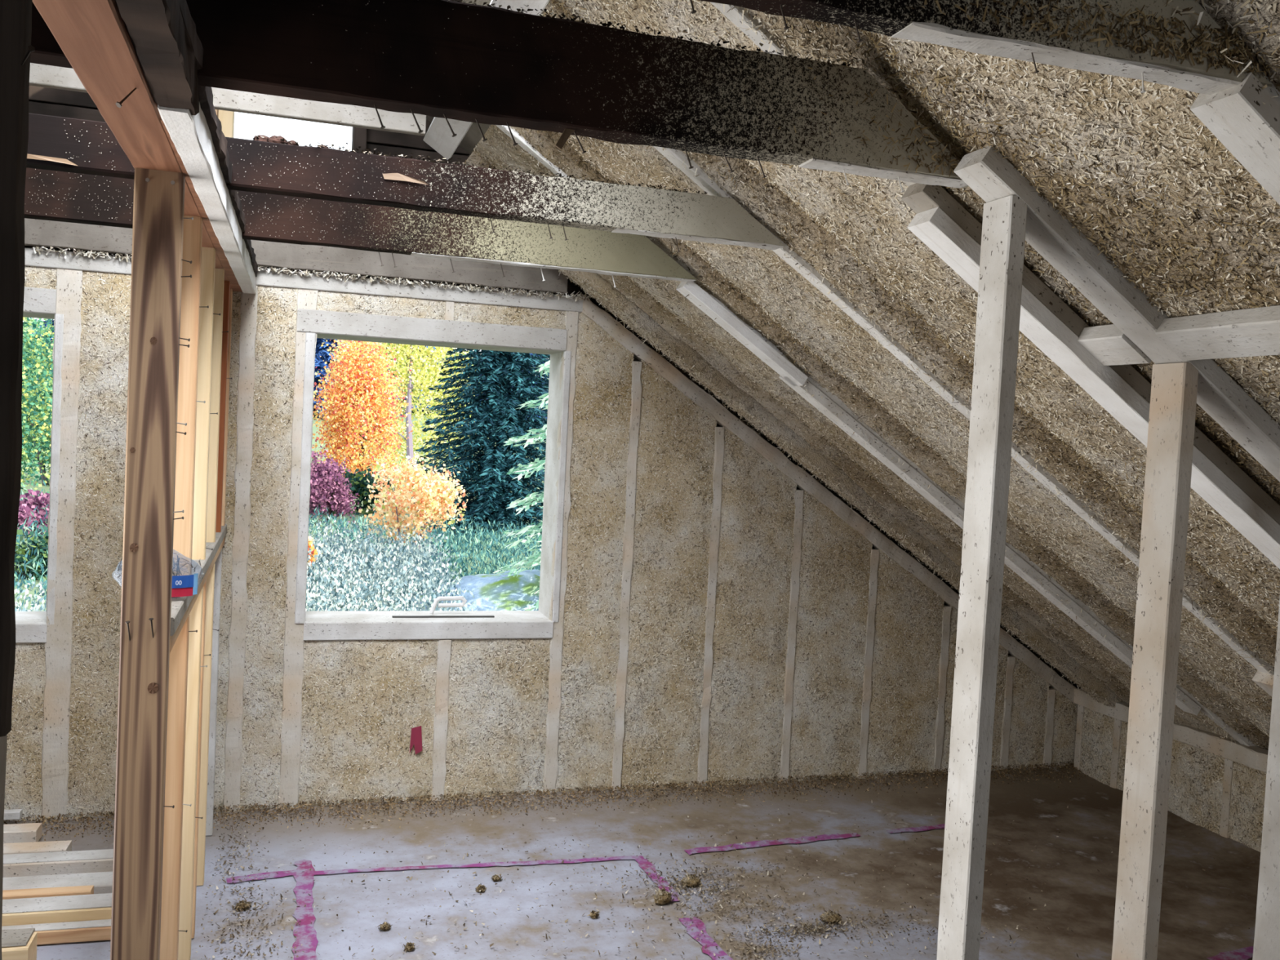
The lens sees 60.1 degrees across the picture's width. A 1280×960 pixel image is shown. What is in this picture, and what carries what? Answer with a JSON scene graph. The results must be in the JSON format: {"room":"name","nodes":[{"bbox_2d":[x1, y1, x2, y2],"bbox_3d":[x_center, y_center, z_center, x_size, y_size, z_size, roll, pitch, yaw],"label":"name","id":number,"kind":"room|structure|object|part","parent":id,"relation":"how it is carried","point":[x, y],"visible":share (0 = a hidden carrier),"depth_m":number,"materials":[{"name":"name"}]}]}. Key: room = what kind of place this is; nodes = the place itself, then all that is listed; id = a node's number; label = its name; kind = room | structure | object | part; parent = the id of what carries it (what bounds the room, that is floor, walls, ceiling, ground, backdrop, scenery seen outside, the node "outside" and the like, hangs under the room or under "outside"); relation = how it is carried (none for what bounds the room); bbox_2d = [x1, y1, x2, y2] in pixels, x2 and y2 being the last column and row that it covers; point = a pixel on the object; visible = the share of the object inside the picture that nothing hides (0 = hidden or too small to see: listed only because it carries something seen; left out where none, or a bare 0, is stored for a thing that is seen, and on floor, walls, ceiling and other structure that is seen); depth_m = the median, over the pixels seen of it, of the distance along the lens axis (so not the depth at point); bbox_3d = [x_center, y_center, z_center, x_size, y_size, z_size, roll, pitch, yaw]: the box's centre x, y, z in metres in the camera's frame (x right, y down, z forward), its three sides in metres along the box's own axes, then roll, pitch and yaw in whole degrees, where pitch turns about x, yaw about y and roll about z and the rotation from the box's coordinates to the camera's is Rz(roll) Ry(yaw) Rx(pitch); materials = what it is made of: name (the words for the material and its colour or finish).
{"room":"unfinished attic","nodes":[
{"label":"unfinished attic","id":0,"kind":"room"},
{"bbox_2d":[3,761,1260,959],"bbox_3d":[-0.355,1.619,0.714,9.074,0.256,8.400,2,2,-18],"label":"floor","id":1,"kind":"structure","parent":0,"point":[771,858],"depth_m":4.04,"materials":[{"name":"grey concrete"}]},
{"bbox_2d":[4,808,22,820],"bbox_3d":[-3.506,1.191,3.769,2.518,0.030,0.037,2,2,-15],"label":"board","id":2,"kind":"object","parent":1,"relation":"on","point":[14,814],"visible":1,"depth_m":4.08,"materials":[{"name":"white wood"}]},
{"bbox_2d":[0,0,35,959],"bbox_3d":[-0.608,0.504,0.918,0.166,2.040,0.092,2,2,-18],"label":"post","id":3,"kind":"object","parent":1,"relation":"on","point":[16,48],"visible":1,"depth_m":0.89,"materials":[{"name":"black wood"}]},
{"bbox_2d":[1,928,37,959],"bbox_3d":[-1.945,1.328,3.071,0.468,0.091,0.125,2,2,-17],"label":"block","id":4,"kind":"object","parent":1,"relation":"on","point":[16,944],"visible":0.95,"depth_m":3.10,"materials":[{"name":"beige wood"}]},
{"bbox_2d":[3,822,42,843],"bbox_3d":[-3.426,1.230,3.657,2.602,0.050,0.086,2,2,-15],"label":"board","id":5,"kind":"object","parent":1,"relation":"on","point":[32,832],"visible":0.78,"depth_m":3.96,"materials":[{"name":"beige wood"}]},
{"bbox_2d":[3,840,71,854],"bbox_3d":[-3.320,1.258,3.526,2.727,0.055,0.090,2,2,-16],"label":"board","id":6,"kind":"object","parent":1,"relation":"on","point":[53,846],"visible":0.44,"depth_m":3.85,"materials":[{"name":"beige wood"}]},
{"bbox_2d":[2,884,93,899],"bbox_3d":[-3.120,1.276,3.132,2.867,0.070,0.051,2,2,-15],"label":"board","id":7,"kind":"object","parent":1,"relation":"on","point":[78,890],"visible":0.44,"depth_m":3.47,"materials":[{"name":"beige wood"}]},
{"bbox_2d":[1,919,111,945],"bbox_3d":[-2.958,1.304,2.958,3.072,0.044,0.055,2,2,-16],"label":"board","id":8,"kind":"object","parent":1,"relation":"on","point":[93,930],"visible":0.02,"depth_m":3.29,"materials":[{"name":"beige wood"}]},
{"bbox_2d":[1,893,111,926],"bbox_3d":[-2.992,1.282,3.035,3.052,0.079,0.111,2,2,-16],"label":"board","id":9,"kind":"object","parent":1,"relation":"on","point":[51,909],"visible":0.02,"depth_m":3.35,"materials":[{"name":"beige wood"}]},
{"bbox_2d":[2,871,112,893],"bbox_3d":[-3.069,1.286,3.273,3.051,0.045,0.120,2,2,-16],"label":"board","id":10,"kind":"object","parent":1,"relation":"on","point":[102,882],"visible":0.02,"depth_m":3.60,"materials":[{"name":"white wood"}]},
{"bbox_2d":[3,848,113,877],"bbox_3d":[-3.146,1.266,3.435,3.002,0.064,0.090,2,2,-16],"label":"board","id":11,"kind":"object","parent":1,"relation":"on","point":[24,864],"visible":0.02,"depth_m":3.74,"materials":[{"name":"white wood"}]},
{"bbox_2d":[32,0,257,959],"bbox_3d":[-1.018,0.355,2.421,0.182,2.175,3.986,2,2,-18],"label":"framing","id":12,"kind":"object","parent":1,"relation":"on","point":[139,62],"visible":0.97,"depth_m":2.24,"materials":[{"name":"brown wood"}]},
{"bbox_3d":[-1.009,-0.644,2.365,0.094,0.042,3.980,2,2,-18],"label":"plate","id":13,"kind":"part","parent":12,"relation":"part of","materials":[{"name":"brown wood"}]},
{"bbox_3d":[-1.011,0.416,2.255,0.090,2.068,0.040,2,2,-18],"label":"post","id":14,"kind":"part","parent":12,"relation":"part of","materials":[{"name":"brown wood"}]},
{"bbox_2d":[115,555,209,596],"bbox_3d":[-1.086,0.215,2.517,0.210,0.120,0.122,2,2,-18],"label":"bag","id":15,"kind":"object","parent":12,"relation":"on","point":[182,585],"visible":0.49,"depth_m":2.51,"materials":[{"name":"blue plastic"}]},
{"bbox_3d":[-1.338,0.284,3.289,0.090,0.037,2.120,2,2,-18],"label":"rail","id":16,"kind":"part","parent":12,"relation":"part of","materials":[{"name":"grey wood"}]},
{"bbox_3d":[-1.335,0.246,3.288,0.100,0.038,2.120,2,2,-18],"label":"rail","id":17,"kind":"part","parent":12,"relation":"part of","materials":[{"name":"grey wood"}]},
{"bbox_3d":[-1.157,-0.682,3.051,0.044,0.046,2.580,2,2,-18],"label":"plate","id":18,"kind":"part","parent":12,"relation":"part of","materials":[{"name":"white wood"}]},
{"bbox_2d":[231,899,253,911],"bbox_3d":[-1.285,1.375,3.578,0.062,0.034,0.047,2,2,-18],"label":"clump","id":19,"kind":"object","parent":1,"relation":"on","point":[242,904],"visible":1,"depth_m":3.57,"materials":[{"name":"brown"}]},
{"bbox_2d":[377,921,391,931],"bbox_3d":[-0.801,1.406,3.482,0.047,0.031,0.036,1,3,-32],"label":"clump","id":20,"kind":"object","parent":1,"relation":"on","point":[384,926],"visible":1,"depth_m":3.48,"materials":[{"name":"beige"}]},
{"bbox_2d":[402,942,416,953],"bbox_3d":[-0.698,1.415,3.358,0.041,0.033,0.033,1,3,-34],"label":"clump","id":21,"kind":"object","parent":1,"relation":"on","point":[409,946],"visible":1,"depth_m":3.35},
{"bbox_2d":[475,883,486,893],"bbox_3d":[-0.547,1.406,3.804,0.041,0.035,0.038,2,2,-18],"label":"clump","id":22,"kind":"object","parent":1,"relation":"on","point":[482,888],"visible":1,"depth_m":3.80,"materials":[{"name":"beige"}]},
{"bbox_2d":[491,874,502,881],"bbox_3d":[-0.505,1.404,3.903,0.042,0.032,0.036,2,2,-18],"label":"clump","id":23,"kind":"object","parent":1,"relation":"on","point":[495,877],"visible":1,"depth_m":3.90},
{"bbox_2d":[587,910,599,919],"bbox_3d":[-0.150,1.432,3.651,0.036,0.031,0.035,4,3,33],"label":"clump","id":24,"kind":"object","parent":1,"relation":"on","point":[593,914],"visible":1,"depth_m":3.64,"materials":[{"name":"beige"}]},
{"bbox_2d":[651,888,672,905],"bbox_3d":[0.075,1.425,3.786,0.078,0.063,0.056,3,2,-3],"label":"clump","id":25,"kind":"object","parent":1,"relation":"on","point":[661,896],"visible":1,"depth_m":3.77,"materials":[{"name":"beige"}]},
{"bbox_2d":[680,874,702,888],"bbox_3d":[0.183,1.431,3.945,0.077,0.048,0.066,3,2,3],"label":"clump","id":26,"kind":"object","parent":1,"relation":"on","point":[691,880],"visible":1,"depth_m":3.93,"materials":[{"name":"beige"}]},
{"bbox_2d":[818,909,842,924],"bbox_3d":[0.637,1.464,3.703,0.079,0.052,0.065,3,2,1],"label":"clump","id":27,"kind":"object","parent":1,"relation":"on","point":[829,916],"visible":1,"depth_m":3.69,"materials":[{"name":"beige"}]},
{"bbox_2d":[936,145,1279,959],"bbox_3d":[1.609,0.491,2.467,2.195,2.161,0.094,2,2,-18],"label":"framing","id":28,"kind":"object","parent":1,"relation":"on","point":[1013,215],"visible":0.99,"depth_m":2.20,"materials":[{"name":"white wood"}]},
{"bbox_3d":[0.647,0.500,2.160,0.039,2.073,0.091,2,2,-18],"label":"post","id":29,"kind":"part","parent":28,"relation":"part of","materials":[{"name":"white wood"}]},
{"bbox_2d":[1077,324,1151,365],"bbox_3d":[1.008,-0.288,2.372,0.096,0.081,0.177,2,2,-18],"label":"blocking","id":30,"kind":"object","parent":28,"relation":"attached to","point":[1107,344],"visible":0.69,"depth_m":2.34,"materials":[{"name":"white wood"}]},
{"bbox_3d":[1.626,0.144,2.453,2.601,0.043,0.094,37,-8,-16],"label":"sloping plate","id":31,"kind":"part","parent":28,"relation":"part of","materials":[{"name":"white wood"}]},
{"bbox_3d":[1.049,0.656,2.297,0.039,1.789,0.091,2,2,-18],"label":"post","id":32,"kind":"part","parent":28,"relation":"part of","materials":[{"name":"white wood"}]},
{"bbox_2d":[1155,305,1279,360],"bbox_3d":[1.138,-0.266,1.965,0.096,0.081,0.496,2,2,-18],"label":"crossbeam","id":33,"kind":"object","parent":28,"relation":"attached to","point":[1247,332],"visible":1,"depth_m":2.06,"materials":[{"name":"white wood"}]},
{"bbox_3d":[1.410,0.796,2.420,0.039,1.535,0.091,2,2,-18],"label":"post","id":34,"kind":"part","parent":28,"relation":"part of","materials":[{"name":"beige wood"}]},
{"bbox_2d":[4,85,1266,851],"bbox_3d":[-1.271,0.982,2.535,9.200,5.890,4.270,2,2,-18],"label":"wall","id":35,"kind":"structure","parent":0,"point":[726,614],"depth_m":4.75,"materials":[{"name":"beige"}]},
{"bbox_3d":[-2.739,0.942,4.014,1.038,0.704,0.014,2,2,-18],"label":"infill panel","id":36,"kind":"part","parent":35,"relation":"part of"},
{"bbox_2d":[14,286,63,643],"bbox_3d":[-2.747,-0.073,4.090,1.130,1.320,0.282,2,2,-18],"label":"window","id":37,"kind":"structure","parent":35,"relation":"in","point":[31,627],"depth_m":4.13,"materials":[{"name":"white wood"}]},
{"bbox_3d":[-2.758,0.549,4.122,1.036,0.074,0.282,2,2,-18],"label":"sill","id":38,"kind":"part","parent":37,"relation":"part of","materials":[{"name":"white wood"}]},
{"bbox_3d":[-2.655,-0.765,3.948,1.038,0.084,0.009,2,2,-18],"label":"infill panel","id":39,"kind":"part","parent":35,"relation":"part of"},
{"bbox_3d":[-1.865,0.274,4.256,0.568,2.104,0.017,2,2,-18],"label":"infill panel","id":40,"kind":"part","parent":35,"relation":"part of","materials":[{"name":"beige"}]},
{"bbox_3d":[-1.472,0.289,4.383,0.155,2.104,0.016,2,2,-18],"label":"infill panel","id":41,"kind":"part","parent":35,"relation":"part of","materials":[{"name":"beige"}]},
{"bbox_2d":[24,217,568,293],"bbox_3d":[-2.260,-0.908,4.034,4.100,0.104,0.045,2,2,-18],"label":"board","id":42,"kind":"object","parent":35,"relation":"on","point":[40,233],"visible":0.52,"depth_m":4.37,"materials":[{"name":"white wood"}]},
{"bbox_3d":[-2.955,-0.847,3.866,5.680,0.065,0.060,2,2,-18],"label":"plate","id":43,"kind":"part","parent":35,"relation":"part of","materials":[{"name":"white wood"}]},
{"bbox_3d":[-1.112,1.002,4.538,0.540,0.704,0.016,2,2,-18],"label":"infill panel","id":44,"kind":"part","parent":35,"relation":"part of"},
{"bbox_3d":[-1.041,-0.703,4.465,0.510,0.088,0.008,2,2,-18],"label":"infill panel","id":45,"kind":"part","parent":35,"relation":"part of","materials":[{"name":"beige wood"}]},
{"bbox_2d":[294,308,571,640],"bbox_3d":[-0.891,-0.005,4.686,1.116,1.320,0.282,2,2,-18],"label":"window","id":46,"kind":"structure","parent":35,"relation":"in","point":[318,625],"depth_m":4.60,"materials":[{"name":"white wood"}]},
{"bbox_3d":[-0.902,0.617,4.718,1.022,0.074,0.282,2,2,-18],"label":"sill","id":47,"kind":"part","parent":46,"relation":"part of","materials":[{"name":"white wood"}]},
{"bbox_2d":[391,595,494,617],"bbox_3d":[-0.838,0.540,4.724,0.430,0.085,0.060,2,2,-18],"label":"handle","id":48,"kind":"object","parent":46,"relation":"on","point":[437,599],"depth_m":4.73,"materials":[{"name":"white metal"}]},
{"bbox_3d":[-0.823,0.537,4.750,0.161,0.079,0.019,2,2,-18],"label":"handle","id":49,"kind":"part","parent":48,"relation":"part of","materials":[{"name":"white metal"}]},
{"bbox_3d":[-0.603,1.020,4.701,0.435,0.704,0.013,2,2,-17],"label":"infill panel","id":50,"kind":"part","parent":35,"relation":"part of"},
{"bbox_3d":[-0.540,-0.685,4.626,0.480,0.088,0.007,2,2,-18],"label":"infill panel","id":51,"kind":"part","parent":35,"relation":"part of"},
{"bbox_3d":[-0.193,0.330,4.793,0.262,2.116,0.017,2,2,-18],"label":"infill panel","id":52,"kind":"part","parent":35,"relation":"part of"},
{"bbox_3d":[0.134,0.439,4.904,0.368,1.921,0.017,2,2,-18],"label":"infill panel","id":53,"kind":"part","parent":35,"relation":"part of","materials":[{"name":"beige"}]},
{"bbox_3d":[0.513,0.586,5.032,0.374,1.656,0.020,2,2,-18],"label":"infill panel","id":54,"kind":"part","parent":35,"relation":"part of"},
{"bbox_3d":[1.002,0.192,5.187,3.317,0.076,0.067,37,-8,-16],"label":"rake plate","id":55,"kind":"part","parent":35,"relation":"part of","materials":[{"name":"white wood"}]},
{"bbox_3d":[0.893,0.734,5.162,0.371,1.387,0.017,2,2,-18],"label":"infill panel","id":56,"kind":"part","parent":35,"relation":"part of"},
{"bbox_3d":[1.274,0.881,5.292,0.376,1.120,0.017,2,2,-18],"label":"infill panel","id":57,"kind":"part","parent":35,"relation":"part of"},
{"bbox_3d":[1.644,1.030,5.417,0.346,0.850,0.017,2,2,-18],"label":"infill panel","id":58,"kind":"part","parent":35,"relation":"part of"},
{"bbox_3d":[1.939,1.166,5.521,0.222,0.600,0.016,2,2,-18],"label":"infill panel","id":59,"kind":"part","parent":35,"relation":"part of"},
{"bbox_3d":[2.185,1.259,5.603,0.238,0.432,0.013,2,2,-18],"label":"infill panel","id":60,"kind":"part","parent":35,"relation":"part of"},
{"bbox_2d":[252,0,1279,749],"bbox_3d":[-0.470,-0.307,0.516,8.549,2.936,8.500,2,2,-18],"label":"ceiling","id":61,"kind":"structure","parent":0,"point":[1140,175],"depth_m":2.91,"materials":[{"name":"beige"}]},
{"bbox_2d":[29,62,426,136],"bbox_3d":[-2.034,-1.335,3.607,2.640,0.078,0.038,2,2,-18],"label":"joist","id":62,"kind":"object","parent":61,"relation":"attached to","point":[40,75],"visible":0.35,"depth_m":3.85,"materials":[{"name":"white wood"}]},
{"bbox_2d":[24,167,697,287],"bbox_3d":[-1.757,-0.803,3.101,4.094,0.216,0.062,2,2,-18],"label":"joist","id":63,"kind":"object","parent":61,"relation":"attached to","point":[49,195],"visible":0.65,"depth_m":3.40,"materials":[{"name":"brown wood"}]},
{"bbox_2d":[26,112,786,252],"bbox_3d":[-1.547,-0.748,2.423,4.084,0.156,0.070,2,2,-18],"label":"joist","id":64,"kind":"object","parent":61,"relation":"attached to","point":[59,144],"visible":0.91,"depth_m":2.73,"materials":[{"name":"brown wood"}]},
{"bbox_2d":[253,134,268,142],"bbox_3d":[-0.898,-0.807,2.632,0.041,0.027,0.033,2,2,-18],"label":"clump","id":65,"kind":"object","parent":64,"relation":"on","point":[264,138],"visible":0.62,"depth_m":2.62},
{"bbox_2d":[267,135,287,144],"bbox_3d":[-0.866,-0.805,2.643,0.050,0.032,0.038,2,2,-18],"label":"clump","id":66,"kind":"object","parent":64,"relation":"on","point":[273,139],"visible":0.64,"depth_m":2.63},
{"bbox_2d":[287,140,298,145],"bbox_3d":[-0.833,-0.804,2.653,0.030,0.019,0.024,2,2,-18],"label":"clump","id":67,"kind":"object","parent":64,"relation":"on","point":[291,141],"visible":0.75,"depth_m":2.64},
{"bbox_2d":[30,0,968,192],"bbox_3d":[-1.276,-0.733,1.582,4.088,0.224,0.077,2,2,-18],"label":"joist","id":68,"kind":"object","parent":61,"relation":"attached to","point":[444,59],"visible":0.99,"depth_m":1.92,"materials":[{"name":"brown wood"}]},
{"bbox_2d":[555,128,574,150],"bbox_3d":[-0.132,-0.602,1.952,0.034,0.040,0.008,2,2,-18],"label":"chip","id":69,"kind":"object","parent":68,"relation":"hanging from","point":[566,133],"visible":1,"depth_m":1.95,"materials":[{"name":"brown wood"}]},
{"bbox_2d":[711,2,915,186],"bbox_3d":[1.518,-0.004,2.676,3.428,2.326,0.056,2,2,-18],"label":"rafter","id":70,"kind":"object","parent":61,"relation":"attached to","point":[735,15],"visible":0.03,"depth_m":2.20,"materials":[{"name":"white wood"}]},
{"bbox_2d":[423,0,550,159],"bbox_3d":[-0.404,-1.185,3.042,0.107,0.080,2.360,2,2,-18],"label":"plank","id":71,"kind":"object","parent":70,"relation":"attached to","point":[439,135],"visible":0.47,"depth_m":3.83,"materials":[{"name":"white wood"}]},
{"bbox_2d":[901,182,1279,524],"bbox_3d":[1.796,0.310,2.754,2.676,1.781,0.084,2,2,-18],"label":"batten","id":72,"kind":"object","parent":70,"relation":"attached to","point":[921,197],"visible":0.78,"depth_m":2.39,"materials":[{"name":"white wood"}]},
{"bbox_2d":[906,206,1279,568],"bbox_3d":[1.793,0.355,2.753,2.636,1.755,0.092,2,2,-18],"label":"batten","id":73,"kind":"object","parent":72,"relation":"attached to","point":[933,227],"visible":0.73,"depth_m":2.45,"materials":[{"name":"white wood"}]},
{"bbox_2d":[558,269,1124,707],"bbox_3d":[0.912,-0.013,4.872,3.198,2.181,0.140,2,2,-18],"label":"rafter","id":74,"kind":"object","parent":61,"relation":"attached to","point":[817,459],"visible":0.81,"depth_m":4.78,"materials":[{"name":"white wood"}]},
{"bbox_2d":[495,124,1256,746],"bbox_3d":[1.086,-0.065,4.109,3.377,2.291,0.049,2,2,-18],"label":"rafter","id":75,"kind":"object","parent":61,"relation":"attached to","point":[519,140],"visible":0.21,"depth_m":4.07,"materials":[{"name":"white wood"}]},
{"bbox_2d":[675,280,808,386],"bbox_3d":[0.356,-0.506,3.830,0.481,0.335,0.075,2,2,-18],"label":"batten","id":76,"kind":"object","parent":75,"relation":"attached to","point":[711,307],"visible":0.92,"depth_m":3.80,"materials":[{"name":"white wood"}]},
{"bbox_2d":[778,375,1201,715],"bbox_3d":[1.394,0.282,4.237,1.931,1.290,0.075,2,2,-18],"label":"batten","id":77,"kind":"object","parent":75,"relation":"attached to","point":[950,508],"visible":0.73,"depth_m":4.12,"materials":[{"name":"white wood"}]},
{"bbox_2d":[653,146,1274,675],"bbox_3d":[1.311,-0.024,3.400,3.377,2.292,0.060,2,2,-18],"label":"rafter","id":78,"kind":"object","parent":61,"relation":"attached to","point":[675,157],"visible":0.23,"depth_m":3.23,"materials":[{"name":"white wood"}]},
{"bbox_2d":[1252,671,1273,697],"bbox_3d":[2.334,0.854,3.768,0.591,0.407,0.080,2,2,-18],"label":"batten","id":79,"kind":"object","parent":78,"relation":"attached to","point":[1265,682],"visible":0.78,"depth_m":3.68,"materials":[{"name":"white wood"}]},
{"bbox_2d":[689,0,1272,94],"bbox_3d":[-1.061,-0.708,0.938,4.105,0.234,0.073,2,2,-18],"label":"joist","id":80,"kind":"object","parent":61,"relation":"attached to","point":[1136,39],"visible":0.98,"depth_m":1.45,"materials":[{"name":"wood"}]},
{"bbox_2d":[1218,25,1279,103],"bbox_3d":[1.783,0.070,1.897,3.377,2.292,0.054,2,2,-18],"label":"rafter","id":81,"kind":"object","parent":61,"relation":"attached to","point":[1272,90],"visible":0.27,"depth_m":1.55,"materials":[{"name":"white wood"}]},
{"bbox_2d":[1190,71,1279,204],"bbox_3d":[1.436,-0.083,1.784,1.366,0.918,0.088,2,2,-18],"label":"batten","id":82,"kind":"object","parent":81,"relation":"attached to","point":[1237,116],"visible":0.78,"depth_m":1.57,"materials":[{"name":"white wood"}]},
{"bbox_2d":[1073,687,1268,852],"bbox_3d":[3.407,2.635,1.971,0.227,3.100,8.400,2,2,-18],"label":"wall","id":83,"kind":"structure","parent":0,"point":[1252,757],"depth_m":4.84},
{"bbox_3d":[2.250,1.304,5.448,0.012,0.360,0.228,2,2,-18],"label":"infill panel","id":84,"kind":"part","parent":83,"relation":"part of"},
{"bbox_3d":[2.338,1.320,5.172,0.012,0.360,0.288,2,2,-18],"label":"infill panel","id":85,"kind":"part","parent":83,"relation":"part of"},
{"bbox_3d":[3.451,1.309,1.753,0.084,0.088,8.100,2,2,-18],"label":"plate","id":86,"kind":"part","parent":83,"relation":"part of","materials":[{"name":"beige wood"}]},
{"bbox_3d":[2.437,1.338,4.858,0.014,0.360,0.308,2,2,-18],"label":"infill panel","id":87,"kind":"part","parent":83,"relation":"part of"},
{"bbox_3d":[2.541,1.356,4.535,0.014,0.360,0.308,2,2,-18],"label":"infill panel","id":88,"kind":"part","parent":83,"relation":"part of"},
{"label":"outside","id":89,"kind":"structure","parent":0,"visible":0},
{"bbox_2d":[13,324,549,610],"bbox_3d":[-8.316,-2.061,39.225,40.000,8.617,70.100,2,2,-18],"label":"ground","id":90,"kind":"structure","parent":89,"point":[46,487],"depth_m":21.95,"materials":[{"name":"plant"}]},
{"bbox_2d":[14,573,46,611],"bbox_3d":[-5.311,1.514,9.164,2.052,1.234,2.542,2,2,-18],"label":"weeds","id":91,"kind":"object","parent":90,"relation":"on","point":[36,608],"visible":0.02,"depth_m":10.11,"materials":[{"name":"plant"}]},
{"bbox_2d":[13,524,48,581],"bbox_3d":[-7.078,0.963,12.549,1.613,0.899,1.014,2,2,-18],"label":"bush","id":92,"kind":"object","parent":90,"relation":"on","point":[42,548],"visible":0.24,"depth_m":12.49,"materials":[{"name":"green plant"}]},
{"bbox_2d":[17,488,49,536],"bbox_3d":[-8.900,0.651,16.089,1.289,1.244,1.376,4,3,35],"label":"bush","id":93,"kind":"object","parent":90,"relation":"on","point":[25,508],"visible":0.34,"depth_m":15.92,"materials":[{"name":"purple plant"}]},
{"bbox_2d":[21,317,53,476],"bbox_3d":[-15.267,-1.743,26.592,2.571,5.659,2.261,3,2,14],"label":"tree","id":94,"kind":"object","parent":90,"relation":"on","point":[26,354],"visible":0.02,"depth_m":26.72,"materials":[{"name":"green plant"}]},
{"bbox_2d":[21,316,54,493],"bbox_3d":[-12.391,-1.542,21.170,2.755,5.565,1.908,2,2,-10],"label":"tree","id":95,"kind":"object","parent":90,"relation":"on","point":[27,411],"visible":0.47,"depth_m":21.44,"materials":[{"name":"green plant"}]},
{"bbox_2d":[22,318,53,486],"bbox_3d":[-12.088,-1.659,23.337,3.040,5.518,2.141,1,3,-39],"label":"tree","id":96,"kind":"object","parent":90,"relation":"on","point":[42,467],"visible":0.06,"depth_m":23.11,"materials":[{"name":"green plant"}]},
{"bbox_2d":[26,319,54,404],"bbox_3d":[-20.882,-4.823,41.404,6.155,9.553,6.138,2,2,-18],"label":"tree","id":97,"kind":"object","parent":90,"relation":"on","point":[52,324],"visible":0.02,"depth_m":40.41,"materials":[{"name":"green plant"}]},
{"bbox_2d":[306,536,323,591],"bbox_3d":[-3.482,0.936,11.584,0.310,0.732,0.229,2,2,-18],"label":"sprig","id":98,"kind":"object","parent":90,"relation":"on","point":[313,552],"visible":0.25,"depth_m":11.56,"materials":[{"name":"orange plant"}]},
{"bbox_2d":[312,337,351,417],"bbox_3d":[-13.119,-4.396,43.967,6.286,9.356,6.144,2,2,-18],"label":"tree","id":99,"kind":"object","parent":90,"relation":"on","point":[321,351],"visible":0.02,"depth_m":43.09,"materials":[{"name":"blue plant"}]},
{"bbox_2d":[309,445,360,524],"bbox_3d":[-5.554,0.139,19.266,1.187,1.596,1.387,4,2,22],"label":"bush","id":100,"kind":"object","parent":90,"relation":"on","point":[326,489],"visible":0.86,"depth_m":19.17,"materials":[{"name":"purple plant"}]},
{"bbox_2d":[318,466,400,516],"bbox_3d":[-5.686,0.437,21.371,2.210,1.444,1.539,3,2,-8],"label":"bush","id":101,"kind":"object","parent":90,"relation":"on","point":[359,483],"visible":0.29,"depth_m":21.25,"materials":[{"name":"green plant"}]},
{"bbox_2d":[311,339,416,482],"bbox_3d":[-6.394,-1.292,25.208,2.482,5.317,2.374,4,3,25],"label":"maple tree","id":102,"kind":"object","parent":90,"relation":"on","point":[359,388],"visible":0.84,"depth_m":24.84,"materials":[{"name":"orange plant"}]},
{"bbox_2d":[305,515,477,610],"bbox_3d":[-3.258,1.161,11.902,2.409,1.253,4.553,2,2,-18],"label":"plants","id":103,"kind":"object","parent":90,"relation":"on","point":[360,585],"visible":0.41,"depth_m":11.46,"materials":[{"name":"plant"}]},
{"bbox_2d":[313,341,475,480],"bbox_3d":[-6.725,-2.930,32.376,3.328,7.548,4.583,5,3,40],"label":"tree","id":104,"kind":"object","parent":90,"relation":"on","point":[405,350],"visible":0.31,"depth_m":32.09,"materials":[{"name":"yellow plant"}]},
{"bbox_2d":[358,450,467,559],"bbox_3d":[-2.831,0.492,13.832,1.333,1.702,1.183,2,2,-18],"label":"bush","id":105,"kind":"object","parent":90,"relation":"on","point":[431,491],"visible":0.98,"depth_m":13.67,"materials":[{"name":"orange plant"}]},
{"bbox_2d":[374,342,456,417],"bbox_3d":[-9.887,-3.987,46.857,6.858,8.930,6.625,3,2,-4],"label":"tree","id":106,"kind":"object","parent":90,"relation":"on","point":[401,415],"visible":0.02,"depth_m":46.06,"materials":[{"name":"yellow plant"}]},
{"bbox_2d":[333,511,542,598],"bbox_3d":[-1.863,1.028,16.020,4.798,0.693,6.603,2,2,-18],"label":"meadow grass","id":107,"kind":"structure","parent":90,"relation":"on","point":[486,568],"depth_m":16.25,"materials":[{"name":"green plant"}]},
{"bbox_2d":[403,569,540,610],"bbox_3d":[-1.756,1.456,11.998,2.426,0.992,2.249,2,2,-14],"label":"rock","id":108,"kind":"object","parent":90,"relation":"on","point":[491,592],"visible":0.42,"depth_m":11.46,"materials":[{"name":"grey stone"}]},
{"bbox_2d":[397,346,550,541],"bbox_3d":[-2.510,-1.718,20.129,4.148,7.464,4.161,1,3,-36],"label":"spruce tree","id":109,"kind":"object","parent":90,"relation":"on","point":[491,495],"visible":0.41,"depth_m":19.51,"materials":[{"name":"green plant"}]},
{"bbox_2d":[457,353,549,430],"bbox_3d":[-5.379,-3.941,46.538,6.722,9.301,6.702,2,2,-14],"label":"tree","id":110,"kind":"object","parent":90,"relation":"on","point":[530,353],"visible":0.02,"depth_m":45.68,"materials":[{"name":"green plant"}]},
{"bbox_2d":[493,360,550,610],"bbox_3d":[-0.198,-0.072,11.521,3.116,7.226,3.176,2,2,-18],"label":"spruce","id":111,"kind":"object","parent":90,"relation":"on","point":[538,466],"visible":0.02,"depth_m":11.34,"materials":[{"name":"green plant"}]}
]}

